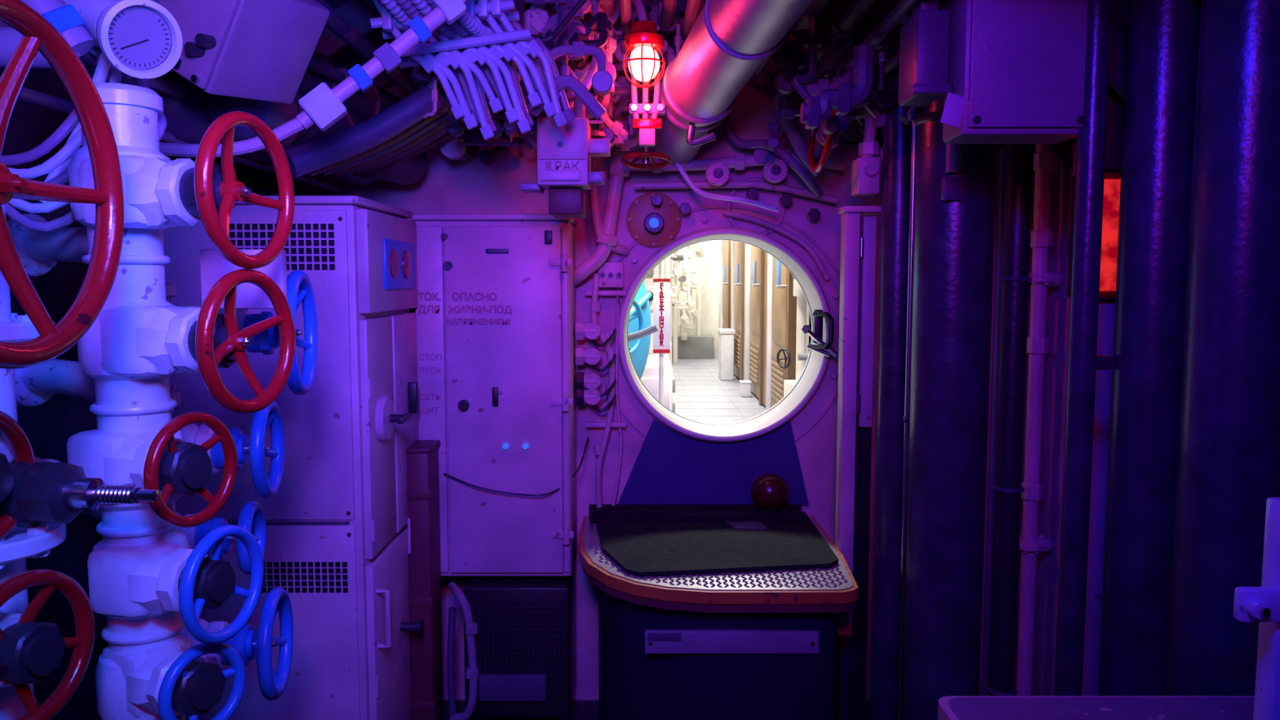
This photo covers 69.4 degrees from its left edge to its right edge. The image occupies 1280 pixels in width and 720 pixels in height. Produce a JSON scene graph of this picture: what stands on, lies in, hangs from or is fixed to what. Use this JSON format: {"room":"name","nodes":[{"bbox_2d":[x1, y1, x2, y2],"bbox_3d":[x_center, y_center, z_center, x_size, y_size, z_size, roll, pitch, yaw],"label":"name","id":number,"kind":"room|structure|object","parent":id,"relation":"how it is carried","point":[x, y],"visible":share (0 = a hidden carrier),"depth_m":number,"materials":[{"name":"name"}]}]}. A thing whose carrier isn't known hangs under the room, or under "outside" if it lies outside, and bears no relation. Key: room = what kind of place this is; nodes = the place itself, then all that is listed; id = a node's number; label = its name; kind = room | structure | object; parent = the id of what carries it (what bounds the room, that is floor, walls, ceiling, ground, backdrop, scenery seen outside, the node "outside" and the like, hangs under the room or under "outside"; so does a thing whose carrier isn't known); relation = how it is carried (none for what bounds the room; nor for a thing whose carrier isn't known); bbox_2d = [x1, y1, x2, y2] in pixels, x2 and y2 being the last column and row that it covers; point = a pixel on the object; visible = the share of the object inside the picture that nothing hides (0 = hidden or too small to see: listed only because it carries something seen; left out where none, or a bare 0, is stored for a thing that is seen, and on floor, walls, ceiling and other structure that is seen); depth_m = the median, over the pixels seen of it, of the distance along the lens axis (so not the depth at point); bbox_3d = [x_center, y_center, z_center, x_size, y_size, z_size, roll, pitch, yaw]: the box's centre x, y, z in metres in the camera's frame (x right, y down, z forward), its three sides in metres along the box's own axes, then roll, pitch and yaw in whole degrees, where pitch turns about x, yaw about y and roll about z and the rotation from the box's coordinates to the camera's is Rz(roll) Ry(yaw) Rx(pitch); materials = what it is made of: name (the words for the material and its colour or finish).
{"room":"ship interior","nodes":[
{"label":"ship interior","id":0,"kind":"room"},
{"bbox_2d":[5,164,108,719],"bbox_3d":[-1.608,0.570,1.154,0.464,1.947,4.600,0,5,0],"label":"wall","id":1,"kind":"structure","parent":0,"point":[48,426],"depth_m":2.78,"materials":[{"name":"metal"}]},
{"bbox_2d":[0,455,159,528],"bbox_3d":[-0.819,0.180,1.273,0.330,0.101,0.112,0,5,0],"label":"stem","id":2,"kind":"object","parent":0,"point":[43,491],"depth_m":1.24,"materials":[{"name":"metal"}]},
{"bbox_2d":[0,0,1128,195],"bbox_3d":[0.000,-0.745,1.039,3.014,0.876,4.600,0,5,0],"label":"ceiling","id":3,"kind":"structure","parent":0,"point":[29,124],"depth_m":2.71,"materials":[{"name":"paint"}]},
{"bbox_2d":[159,0,329,103],"bbox_3d":[-0.863,-0.700,1.857,0.372,0.366,0.311,1,5,16],"label":"junction box","id":4,"kind":"object","parent":3,"relation":"attached to","point":[261,50],"visible":0.7,"depth_m":1.78,"materials":[{"name":"paint"}]},
{"bbox_2d":[151,50,427,184],"bbox_3d":[-0.935,-0.702,2.635,0.334,0.320,1.196,1,5,6],"label":"cables","id":5,"kind":"object","parent":3,"relation":"attached to","point":[188,117],"visible":0.32,"depth_m":2.24,"materials":[{"name":"rubber"}]},
{"bbox_2d":[0,0,946,193],"bbox_3d":[-0.171,-0.803,2.078,1.839,0.624,2.483,0,5,0],"label":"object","id":6,"kind":"structure","parent":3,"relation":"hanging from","point":[844,25],"depth_m":2.49,"materials":[{"name":"grey metal"}]},
{"bbox_2d":[0,368,17,422],"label":"valve manifold column","id":7,"kind":"object","parent":6,"relation":"attached to","point":[8,406],"depth_m":1.26,"materials":[{"name":"white metal"}]},
{"bbox_2d":[0,410,35,540],"bbox_3d":[-0.919,0.153,1.178,0.218,0.192,0.188,0,5,0],"label":"valve","id":8,"kind":"object","parent":7,"relation":"attached to","point":[16,437],"visible":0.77,"depth_m":1.23,"materials":[{"name":"red metal"}]},
{"bbox_2d":[0,685,27,719],"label":"valve manifold column","id":9,"kind":"object","parent":6,"relation":"attached to","point":[11,708],"depth_m":1.27,"materials":[{"name":"white metal"}]},
{"bbox_2d":[0,588,28,613],"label":"valve manifold column","id":10,"kind":"object","parent":6,"relation":"attached to","point":[19,602],"depth_m":1.28,"materials":[{"name":"white metal"}]},
{"bbox_2d":[0,568,94,719],"bbox_3d":[-0.874,0.381,1.208,0.218,0.212,0.208,0,5,0],"label":"valve","id":11,"kind":"object","parent":10,"relation":"attached to","point":[30,651],"visible":1,"depth_m":1.22,"materials":[{"name":"red metal"}]},
{"bbox_2d":[0,271,39,342],"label":"valve manifold column","id":12,"kind":"object","parent":6,"relation":"attached to","point":[14,327],"depth_m":1.24,"materials":[{"name":"white metal"}]},
{"bbox_2d":[0,0,124,368],"bbox_3d":[-0.790,-0.193,1.007,0.244,0.405,0.405,0,5,0],"label":"handwheel","id":13,"kind":"object","parent":12,"relation":"attached to","point":[54,340],"visible":1,"depth_m":1.09,"materials":[{"name":"metal"}]},
{"bbox_2d":[0,522,66,582],"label":"valve manifold column","id":14,"kind":"object","parent":6,"relation":"attached to","point":[19,546],"depth_m":1.26,"materials":[{"name":"white metal"}]},
{"bbox_2d":[39,0,182,203],"bbox_3d":[-0.890,-0.518,1.452,0.399,0.547,0.128,3,6,29],"label":"pressure gauge","id":15,"kind":"object","parent":6,"relation":"attached to","point":[140,38],"visible":0.89,"depth_m":1.38,"materials":[{"name":"white metal"}]},
{"bbox_2d":[0,0,167,232],"bbox_3d":[-0.909,-0.487,1.417,0.294,0.580,0.267,0,5,0],"label":"tubing","id":16,"kind":"object","parent":15,"relation":"attached to","point":[64,18],"visible":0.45,"depth_m":1.42,"materials":[{"name":"paint"}]},
{"bbox_2d":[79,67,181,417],"bbox_3d":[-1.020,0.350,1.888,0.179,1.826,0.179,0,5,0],"label":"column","id":17,"kind":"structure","parent":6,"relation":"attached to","point":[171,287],"depth_m":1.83,"materials":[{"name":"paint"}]},
{"bbox_2d":[176,517,231,549],"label":"valve","id":18,"kind":"object","parent":17,"relation":"attached to","point":[194,535],"depth_m":1.75,"materials":[{"name":"white metal"}]},
{"bbox_2d":[179,401,284,498],"bbox_3d":[-0.870,0.169,1.797,0.359,0.191,0.219,0,5,0],"label":"valve","id":19,"kind":"object","parent":17,"relation":"attached to","point":[255,451],"visible":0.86,"depth_m":1.74,"materials":[{"name":"blue metal"}]},
{"bbox_2d":[219,536,250,574],"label":"valve","id":20,"kind":"object","parent":17,"relation":"attached to","point":[243,560],"depth_m":1.74,"materials":[{"name":"blue metal"}]},
{"bbox_2d":[181,587,293,700],"bbox_3d":[-0.868,0.555,1.825,0.363,0.213,0.230,0,5,0],"label":"valve","id":21,"kind":"object","parent":17,"relation":"attached to","point":[250,643],"visible":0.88,"depth_m":1.78,"materials":[{"name":"blue metal"}]},
{"bbox_2d":[235,308,274,328],"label":"valve","id":22,"kind":"object","parent":17,"relation":"attached to","point":[243,316],"depth_m":1.72,"materials":[{"name":"blue metal"}]},
{"bbox_2d":[244,324,279,358],"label":"valve","id":23,"kind":"object","parent":17,"relation":"attached to","point":[265,342],"depth_m":1.73,"materials":[{"name":"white metal"}]},
{"bbox_2d":[159,0,466,157],"bbox_3d":[-0.760,-0.676,1.978,0.883,0.492,0.143,0,5,-5],"label":"pipe","id":24,"kind":"object","parent":6,"relation":"attached to","point":[322,106],"visible":0.84,"depth_m":1.97,"materials":[{"name":"white metal"}]},
{"bbox_2d":[284,84,466,177],"bbox_3d":[-0.705,-0.633,2.607,0.357,0.310,0.761,0,5,0],"label":"cable bundle","id":25,"kind":"object","parent":6,"relation":"hanging from","point":[400,132],"visible":0.9,"depth_m":2.40,"materials":[{"name":"rubber"}]},
{"bbox_2d":[380,0,494,41],"bbox_3d":[-0.479,-0.895,2.243,0.213,0.225,0.642,2,5,18],"label":"corrugated hose","id":26,"kind":"object","parent":6,"relation":"hanging from","point":[466,26],"visible":0.47,"depth_m":2.16,"materials":[{"name":"paint"}]},
{"bbox_2d":[369,0,575,140],"bbox_3d":[-0.422,-0.785,2.328,0.531,0.471,0.199,-1,5,-12],"label":"cluster","id":27,"kind":"object","parent":6,"relation":"attached to","point":[509,42],"visible":0.86,"depth_m":2.28,"materials":[{"name":"paint"}]},
{"bbox_2d":[622,0,666,146],"bbox_3d":[0.012,-0.900,2.760,0.130,0.493,0.185,0,5,0],"label":"lamp","id":28,"kind":"object","parent":6,"relation":"attached to","point":[644,44],"visible":1,"depth_m":2.73,"materials":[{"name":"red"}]},
{"bbox_2d":[621,146,671,169],"bbox_3d":[0.020,-0.678,3.053,0.166,0.080,0.164,0,5,0],"label":"handwheel","id":29,"kind":"object","parent":6,"relation":"attached to","point":[646,155],"visible":0.98,"depth_m":3.04,"materials":[{"name":"metal"}]},
{"bbox_2d":[808,109,855,173],"bbox_3d":[0.600,-0.711,2.849,0.128,0.267,0.268,0,5,0],"label":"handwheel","id":30,"kind":"object","parent":6,"relation":"attached to","point":[851,117],"visible":0.38,"depth_m":2.83,"materials":[{"name":"metal"}]},
{"bbox_2d":[940,82,966,128],"bbox_3d":[0.658,-0.543,1.968,0.059,0.103,0.040,-1,5,-11],"label":"paper tag","id":31,"kind":"object","parent":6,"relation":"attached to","point":[954,105],"visible":1,"depth_m":1.95,"materials":[{"name":"paper"}]},
{"bbox_2d":[401,0,622,163],"bbox_3d":[-0.360,-0.908,2.808,0.599,0.529,0.908,0,5,0],"label":"overhead cable tangle","id":32,"kind":"object","parent":3,"relation":"hanging from","point":[464,144],"depth_m":2.58,"materials":[{"name":"grey metal"}]},
{"bbox_2d":[520,0,610,218],"bbox_3d":[-0.212,-0.781,2.665,0.255,0.721,0.275,0,5,0],"label":"box","id":33,"kind":"object","parent":3,"relation":"attached to","point":[564,153],"visible":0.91,"depth_m":2.57,"materials":[{"name":"beige paint"}]},
{"bbox_2d":[597,0,681,151],"bbox_3d":[0.004,-0.942,3.067,0.291,0.495,0.385,0,5,0],"label":"overhead cable tangle","id":34,"kind":"object","parent":3,"relation":"hanging from","point":[621,140],"depth_m":3.00,"materials":[{"name":"metal"}]},
{"bbox_2d":[751,0,924,164],"bbox_3d":[0.728,-0.903,2.759,0.704,0.534,1.006,0,5,0],"label":"overhead cable tangle","id":35,"kind":"object","parent":3,"relation":"hanging from","point":[848,86],"depth_m":2.61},
{"bbox_2d":[897,0,954,106],"bbox_3d":[0.635,-0.832,2.055,0.090,0.500,0.160,0,5,0],"label":"control box","id":36,"kind":"object","parent":3,"relation":"attached to","point":[923,64],"depth_m":2.00,"materials":[{"name":"grey metal"}]},
{"bbox_2d":[942,0,1088,143],"bbox_3d":[0.820,-0.780,2.000,0.270,0.595,0.159,0,5,0],"label":"control box","id":37,"kind":"object","parent":3,"relation":"attached to","point":[1018,65],"depth_m":1.94,"materials":[{"name":"grey metal"}]},
{"bbox_2d":[519,0,620,128],"bbox_3d":[-0.274,-0.964,2.853,0.435,0.459,0.599,0,5,0],"label":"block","id":38,"kind":"object","parent":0,"point":[576,30],"depth_m":2.61,"materials":[{"name":"metal"}]},
{"bbox_2d":[269,11,924,700],"bbox_3d":[0.000,-0.076,3.446,3.800,2.750,0.080,0,5,0],"label":"wall","id":39,"kind":"structure","parent":0,"point":[472,185],"depth_m":3.37,"materials":[{"name":"metal"}]},
{"bbox_2d":[410,213,589,576],"bbox_3d":[-0.474,0.121,3.237,0.573,1.235,0.362,0,5,0],"label":"upper cabinet","id":40,"kind":"object","parent":39,"relation":"attached to","point":[495,309],"visible":1,"depth_m":3.10,"materials":[{"name":"white metal"}]},
{"bbox_2d":[627,280,659,379],"bbox_3d":[-0.218,-0.124,3.937,0.604,0.820,0.866,0,5,0],"label":"door","id":41,"kind":"structure","parent":39,"relation":"in","point":[640,328],"depth_m":4.18,"materials":[{"name":"metal"}]},
{"bbox_2d":[626,191,681,247],"bbox_3d":[0.050,-0.507,3.329,0.200,0.200,0.076,0,5,0],"label":"disc","id":42,"kind":"object","parent":39,"relation":"attached to","point":[648,224],"visible":0.98,"depth_m":3.35,"materials":[{"name":"orange paint"}]},
{"bbox_2d":[573,50,845,507],"bbox_3d":[0.231,-0.293,3.273,0.983,1.696,0.222,0,5,0],"label":"pipes","id":43,"kind":"object","parent":39,"relation":"attached to","point":[611,274],"visible":0.94,"depth_m":3.27,"materials":[{"name":"white metal"}]},
{"bbox_2d":[617,418,808,505],"bbox_3d":[0.272,0.379,3.438,0.715,0.325,0.013,0,5,0],"label":"panel","id":44,"kind":"object","parent":39,"relation":"attached to","point":[670,467],"depth_m":3.43,"materials":[{"name":"metal"}]},
{"bbox_2d":[595,204,839,440],"bbox_3d":[0.309,-0.089,3.395,0.952,0.952,0.021,0,5,0],"label":"surround","id":45,"kind":"object","parent":39,"relation":"attached to","point":[834,295],"depth_m":3.37,"materials":[{"name":"grey metal"}]},
{"bbox_2d":[618,226,838,442],"bbox_3d":[0.309,-0.092,3.430,0.796,0.796,0.370,0,5,0],"label":"hatch rim","id":46,"kind":"object","parent":39,"relation":"attached to","point":[821,331],"visible":1,"depth_m":3.38,"materials":[{"name":"white metal"}]},
{"bbox_2d":[649,0,813,165],"bbox_3d":[0.243,-0.822,2.435,0.243,0.436,1.827,-1,5,-8],"label":"ventilation duct","id":47,"kind":"object","parent":39,"relation":"attached to","point":[728,40],"visible":0.95,"depth_m":2.47,"materials":[{"name":"metal"}]},
{"bbox_2d":[851,100,882,195],"bbox_3d":[0.720,-0.681,2.841,0.110,0.342,0.120,0,5,0],"label":"switch box","id":48,"kind":"object","parent":39,"relation":"attached to","point":[866,169],"visible":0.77,"depth_m":2.83,"materials":[{"name":"beige paint"}]},
{"bbox_2d":[443,700,870,719],"bbox_3d":[0.000,1.528,1.238,3.800,0.060,4.600,0,5,0],"label":"floor","id":49,"kind":"structure","parent":0,"point":[581,709],"depth_m":3.43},
{"bbox_2d":[67,82,287,719],"bbox_3d":[-0.756,0.380,1.544,0.169,1.626,0.310,4,6,39],"label":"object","id":50,"kind":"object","parent":49,"relation":"on","point":[123,403],"depth_m":1.43,"materials":[{"name":"white metal"}]},
{"bbox_2d":[7,213,102,521],"bbox_3d":[-1.035,0.019,1.620,0.580,0.550,0.138,2,6,26],"label":"pipe","id":51,"kind":"object","parent":50,"relation":"attached to","point":[38,252],"visible":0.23,"depth_m":1.59,"materials":[{"name":"white metal"}]},
{"bbox_2d":[66,411,237,528],"bbox_3d":[-0.761,0.162,1.419,0.213,0.174,0.174,2,5,18],"label":"valve","id":52,"kind":"object","parent":50,"relation":"attached to","point":[162,462],"visible":0.95,"depth_m":1.38,"materials":[{"name":"white metal"}]},
{"bbox_2d":[101,638,245,719],"bbox_3d":[-0.745,0.498,1.456,0.213,0.142,0.142,3,6,31],"label":"valve","id":53,"kind":"object","parent":50,"relation":"attached to","point":[167,681],"visible":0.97,"depth_m":1.41,"materials":[{"name":"white metal"}]},
{"bbox_2d":[87,524,263,644],"bbox_3d":[-0.732,0.339,1.434,0.220,0.178,0.178,1,5,14],"label":"valve","id":54,"kind":"object","parent":50,"relation":"attached to","point":[157,578],"visible":1,"depth_m":1.40,"materials":[{"name":"white metal"}]},
{"bbox_2d":[80,111,294,269],"bbox_3d":[-0.688,-0.249,1.363,0.278,0.229,0.226,0,5,0],"label":"valve","id":55,"kind":"object","parent":50,"relation":"attached to","point":[160,193],"visible":0.98,"depth_m":1.35,"materials":[{"name":"white metal"}]},
{"bbox_2d":[97,268,295,413],"bbox_3d":[-0.687,-0.028,1.385,0.271,0.217,0.216,0,5,0],"label":"valve","id":56,"kind":"object","parent":50,"relation":"attached to","point":[151,340],"visible":1,"depth_m":1.37,"materials":[{"name":"white metal"}]},
{"bbox_2d":[236,500,266,559],"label":"valve","id":57,"kind":"object","parent":50,"relation":"attached to","point":[251,513],"depth_m":1.82,"materials":[{"name":"blue metal"}]},
{"bbox_2d":[286,270,317,395],"label":"handwheel","id":58,"kind":"object","parent":50,"relation":"attached to","point":[299,384],"depth_m":1.81,"materials":[{"name":"blue metal"}]},
{"bbox_2d":[163,195,423,719],"bbox_3d":[-1.015,0.443,2.837,0.690,1.822,0.605,0,5,0],"label":"tall cabinet","id":59,"kind":"object","parent":49,"relation":"on","point":[338,525],"visible":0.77,"depth_m":2.55,"materials":[{"name":"white metal"}]},
{"bbox_2d":[405,440,443,719],"bbox_3d":[-0.709,0.804,3.056,0.083,1.065,0.162,0,5,0],"label":"cabinet","id":60,"kind":"object","parent":49,"relation":"on","point":[422,456],"visible":0.98,"depth_m":2.99,"materials":[{"name":"paint"}]},
{"bbox_2d":[447,582,478,719],"bbox_3d":[-0.608,1.048,3.100,0.075,0.575,0.159,-4,7,-41],"label":"drain pipe","id":61,"kind":"object","parent":49,"relation":"on","point":[471,628],"visible":1,"depth_m":3.06,"materials":[{"name":"metal"}]},
{"bbox_2d":[463,560,576,719],"bbox_3d":[-0.420,1.036,3.308,0.360,0.560,0.350,0,5,0],"label":"box","id":62,"kind":"object","parent":49,"relation":"on","point":[526,637],"visible":0.88,"depth_m":3.14,"materials":[{"name":"black paint"}]},
{"bbox_2d":[577,515,858,719],"bbox_3d":[0.220,0.975,3.067,0.863,0.724,0.844,0,5,0],"label":"step platform","id":63,"kind":"object","parent":49,"relation":"on","point":[753,645],"visible":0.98,"depth_m":2.71,"materials":[{"name":"blue paint"}]},
{"bbox_2d":[588,504,838,576],"bbox_3d":[0.212,0.589,3.088,0.805,0.041,0.710,0,5,0],"label":"rubber mat","id":64,"kind":"object","parent":63,"relation":"on","point":[642,540],"visible":1,"depth_m":3.08,"materials":[{"name":"rubber"}]},
{"bbox_2d":[751,472,789,510],"bbox_3d":[0.475,0.495,3.378,0.140,0.165,0.155,0,5,0],"label":"ball","id":65,"kind":"object","parent":64,"relation":"on","point":[769,491],"visible":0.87,"depth_m":3.33,"materials":[{"name":"red paint"}]},
{"bbox_2d":[835,205,881,719],"bbox_3d":[0.709,0.422,3.038,0.133,1.830,0.100,0,5,0],"label":"locker","id":66,"kind":"object","parent":49,"relation":"on","point":[858,233],"visible":0.88,"depth_m":3.00,"materials":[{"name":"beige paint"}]},
{"bbox_2d":[870,25,919,719],"bbox_3d":[0.790,0.152,2.874,0.159,2.404,0.159,0,5,0],"label":"tube","id":67,"kind":"object","parent":49,"relation":"on","point":[897,136],"visible":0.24,"depth_m":2.83,"materials":[{"name":"metal"}]},
{"bbox_2d":[897,108,918,719],"bbox_3d":[0.765,0.195,2.647,0.059,2.350,0.059,0,5,0],"label":"rod","id":68,"kind":"object","parent":49,"relation":"on","point":[913,145],"visible":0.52,"depth_m":2.64,"materials":[{"name":"metal"}]},
{"bbox_2d":[902,0,997,719],"bbox_3d":[0.842,0.137,2.522,0.298,2.512,0.298,0,5,0],"label":"pipe","id":69,"kind":"object","parent":49,"relation":"on","point":[955,186],"visible":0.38,"depth_m":2.44,"materials":[{"name":"metal"}]},
{"bbox_2d":[985,143,1034,695],"bbox_3d":[1.060,0.222,2.649,0.139,2.304,0.139,0,5,0],"label":"tube","id":70,"kind":"object","parent":49,"relation":"on","point":[1015,278],"visible":0.94,"depth_m":2.62,"materials":[{"name":"metal"}]},
{"bbox_2d":[981,143,1064,695],"bbox_3d":[1.186,0.299,2.864,0.201,2.106,0.116,2,6,26],"label":"vertical conduit","id":71,"kind":"object","parent":49,"relation":"on","point":[1031,544],"visible":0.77,"depth_m":2.83,"materials":[{"name":"grey metal"}]},
{"bbox_2d":[979,142,1115,695],"bbox_3d":[1.265,0.349,2.891,0.670,2.000,0.361,0,5,0],"label":"partition panel","id":72,"kind":"object","parent":49,"relation":"on","point":[1058,304],"visible":0.01,"depth_m":2.88,"materials":[{"name":"beige paint"}]},
{"bbox_2d":[1054,0,1112,695],"bbox_3d":[0.960,0.202,2.025,0.120,2.456,0.119,0,5,0],"label":"pipe","id":73,"kind":"object","parent":49,"relation":"on","point":[1083,362],"visible":1,"depth_m":1.99,"materials":[{"name":"metal"}]},
{"bbox_2d":[1066,84,1124,695],"bbox_3d":[1.245,0.288,2.440,0.230,2.200,0.108,0,5,0],"label":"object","id":74,"kind":"object","parent":49,"relation":"on","point":[1115,108],"visible":0.09,"depth_m":2.42,"materials":[{"name":"metal"}]},
{"bbox_2d":[937,695,1254,719],"bbox_3d":[0.874,1.055,1.372,0.693,0.858,0.650,0,5,0],"label":"table","id":75,"kind":"object","parent":49,"relation":"on","point":[952,707],"visible":1,"depth_m":1.61,"materials":[{"name":"beige paint"}]},
{"bbox_2d":[1233,497,1279,719],"bbox_3d":[0.825,0.411,1.224,0.091,0.452,0.049,-2,6,-26],"label":"post","id":76,"kind":"object","parent":75,"relation":"on","point":[1261,605],"visible":1,"depth_m":1.22,"materials":[{"name":"white metal"}]},
{"bbox_2d":[1097,0,1201,695],"bbox_3d":[1.095,0.182,2.003,0.219,2.512,0.219,0,5,0],"label":"column","id":77,"kind":"structure","parent":49,"relation":"on","point":[1162,43],"depth_m":1.94,"materials":[{"name":"metal"}]},
{"bbox_2d":[1165,0,1279,695],"bbox_3d":[1.130,0.252,1.779,0.238,2.412,0.238,0,5,0],"label":"column","id":78,"kind":"structure","parent":49,"relation":"on","point":[1228,461],"depth_m":1.70,"materials":[{"name":"metal"}]},
{"bbox_2d":[640,264,675,413],"bbox_3d":[-0.035,-0.422,5.403,0.430,1.900,1.562,0,5,0],"label":"wall","id":79,"kind":"structure","parent":0,"point":[650,378],"depth_m":4.68,"materials":[{"name":"white paint"}]},
{"bbox_2d":[671,240,719,355],"bbox_3d":[0.400,-1.023,11.981,3.200,2.050,0.050,0,5,0],"label":"wall","id":80,"kind":"structure","parent":0,"point":[710,260],"depth_m":11.97,"materials":[{"name":"white paint"}]},
{"bbox_2d":[671,355,765,423],"bbox_3d":[0.400,0.345,7.810,3.200,0.051,8.500,0,5,0],"label":"floor","id":81,"kind":"structure","parent":0,"point":[700,395],"depth_m":7.86,"materials":[{"name":"tile"}]},
{"bbox_2d":[653,260,670,404],"bbox_3d":[0.105,-0.344,4.502,0.082,1.900,0.035,0,5,0],"label":"fire extinguisher sign","id":82,"kind":"object","parent":81,"relation":"on","point":[661,286],"visible":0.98,"depth_m":4.50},
{"bbox_2d":[663,242,714,365],"bbox_3d":[0.315,-0.899,9.189,1.222,2.188,5.571,0,5,0],"label":"corridor pipework","id":83,"kind":"object","parent":81,"relation":"on","point":[683,345],"visible":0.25,"depth_m":11.32,"materials":[{"name":"white metal"}]},
{"bbox_2d":[717,328,735,380],"bbox_3d":[0.865,-0.059,9.280,0.150,0.500,0.320,0,5,0],"label":"waste bin","id":84,"kind":"object","parent":81,"relation":"on","point":[726,336],"visible":1,"depth_m":9.13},
{"bbox_2d":[738,380,751,396],"bbox_3d":[0.901,0.246,7.917,0.092,0.130,0.150,0,5,0],"label":"box","id":85,"kind":"object","parent":81,"relation":"on","point":[744,385],"visible":1,"depth_m":7.85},
{"bbox_2d":[718,240,811,362],"bbox_3d":[1.535,-0.651,7.723,1.030,2.050,8.500,0,5,0],"label":"wall","id":86,"kind":"structure","parent":0,"point":[808,338],"depth_m":5.92,"materials":[{"name":"beige paint"}]},
{"bbox_2d":[719,240,730,328],"bbox_3d":[0.964,-0.878,10.609,0.108,1.899,1.350,0,5,0],"label":"door","id":87,"kind":"structure","parent":86,"relation":"in","point":[725,245],"depth_m":10.45,"materials":[{"name":"brown wood"}]},
{"bbox_2d":[729,240,744,380],"bbox_3d":[0.964,-0.761,9.264,0.108,1.899,1.350,0,5,0],"label":"door","id":88,"kind":"structure","parent":86,"relation":"in","point":[736,295],"depth_m":9.09,"materials":[{"name":"brown wood"}]},
{"bbox_2d":[743,243,764,405],"bbox_3d":[0.964,-0.643,7.919,0.108,1.899,1.350,0,5,0],"label":"door","id":89,"kind":"structure","parent":86,"relation":"in","point":[753,255],"depth_m":7.80,"materials":[{"name":"brown wood"}]},
{"bbox_2d":[762,251,796,410],"bbox_3d":[0.964,-0.525,6.574,0.108,1.899,1.350,0,5,0],"label":"door","id":90,"kind":"structure","parent":86,"relation":"in","point":[780,304],"depth_m":6.47,"materials":[{"name":"brown wood"}]},
{"bbox_2d":[776,275,808,396],"bbox_3d":[0.924,-0.394,5.089,0.352,1.903,0.851,0,5,0],"label":"wall","id":91,"kind":"structure","parent":0,"point":[802,357],"depth_m":5.47,"materials":[{"name":"white paint"}]}
]}

